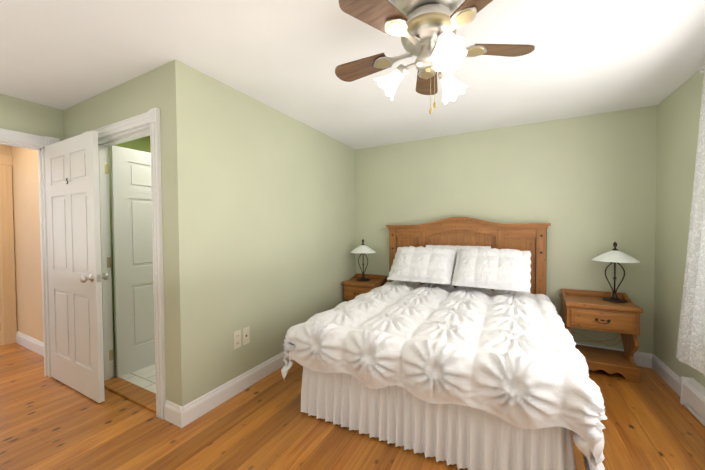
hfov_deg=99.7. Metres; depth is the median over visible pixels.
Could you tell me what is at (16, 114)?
wall
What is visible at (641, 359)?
baseboard
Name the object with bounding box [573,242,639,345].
lamp
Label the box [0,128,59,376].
door frame
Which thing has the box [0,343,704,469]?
floor
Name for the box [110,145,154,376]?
bathroom door
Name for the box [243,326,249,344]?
electrical outlet plate
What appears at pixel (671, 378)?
baseboard
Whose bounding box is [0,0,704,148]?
ceiling
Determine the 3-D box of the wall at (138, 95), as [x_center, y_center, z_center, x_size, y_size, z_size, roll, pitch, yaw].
[-1.939,0.063,2.457,1.590,2.440,0.110,0,1,28]
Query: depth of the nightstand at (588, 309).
2.65 m
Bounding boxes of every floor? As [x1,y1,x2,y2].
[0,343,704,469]
[113,355,155,392]
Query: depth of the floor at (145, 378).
2.64 m
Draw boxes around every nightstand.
[342,273,386,301]
[559,288,642,382]
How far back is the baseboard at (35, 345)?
3.30 m
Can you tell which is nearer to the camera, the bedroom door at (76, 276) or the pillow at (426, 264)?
the bedroom door at (76, 276)
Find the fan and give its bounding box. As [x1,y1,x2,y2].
[335,0,534,113]
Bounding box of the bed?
[281,217,606,469]
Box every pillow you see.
[387,246,455,284]
[426,245,490,283]
[451,248,530,292]
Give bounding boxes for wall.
[0,94,150,354]
[0,144,42,341]
[60,65,167,399]
[164,60,355,405]
[356,105,655,353]
[652,66,704,387]
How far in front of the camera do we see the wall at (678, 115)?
2.46 m
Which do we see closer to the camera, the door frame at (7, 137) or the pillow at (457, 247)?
the door frame at (7, 137)
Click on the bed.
(470, 378)
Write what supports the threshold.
on the floor at (651, 422)
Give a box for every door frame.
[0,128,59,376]
[0,154,16,345]
[83,108,165,419]
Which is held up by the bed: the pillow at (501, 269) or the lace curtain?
the pillow at (501, 269)
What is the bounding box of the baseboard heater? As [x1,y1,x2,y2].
[680,376,704,425]
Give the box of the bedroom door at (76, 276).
[44,130,108,402]
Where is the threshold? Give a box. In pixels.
[104,376,155,412]
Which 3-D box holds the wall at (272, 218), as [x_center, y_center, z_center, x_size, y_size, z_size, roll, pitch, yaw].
[-0.610,0.039,3.131,0.123,2.440,2.550,0,1,28]
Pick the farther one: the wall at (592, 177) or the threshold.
the wall at (592, 177)
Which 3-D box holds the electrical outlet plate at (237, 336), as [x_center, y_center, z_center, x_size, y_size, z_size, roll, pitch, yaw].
[-0.928,0.842,2.400,0.009,0.140,0.072,0,1,28]
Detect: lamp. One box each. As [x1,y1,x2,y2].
[350,239,375,281]
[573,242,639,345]
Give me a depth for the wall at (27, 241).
2.58 m
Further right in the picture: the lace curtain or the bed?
the lace curtain
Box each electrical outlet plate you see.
[233,329,242,348]
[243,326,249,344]
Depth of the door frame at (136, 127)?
2.15 m
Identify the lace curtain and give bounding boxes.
[676,60,704,375]
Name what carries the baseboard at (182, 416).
attached to the wall at (272, 218)
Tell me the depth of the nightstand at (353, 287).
3.80 m
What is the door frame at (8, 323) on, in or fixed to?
attached to the wall at (27, 241)
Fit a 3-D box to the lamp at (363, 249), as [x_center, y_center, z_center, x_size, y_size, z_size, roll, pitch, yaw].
[0.139,0.323,3.896,0.336,0.548,0.336,0,1,28]
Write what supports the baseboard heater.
attached to the wall at (678, 115)
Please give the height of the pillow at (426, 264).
0.380 m
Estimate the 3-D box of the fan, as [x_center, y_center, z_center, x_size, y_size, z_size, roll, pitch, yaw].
[0.341,-0.867,1.478,0.996,0.569,1.024,0,1,28]
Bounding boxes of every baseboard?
[16,331,43,355]
[177,351,285,427]
[576,343,650,367]
[651,354,679,395]

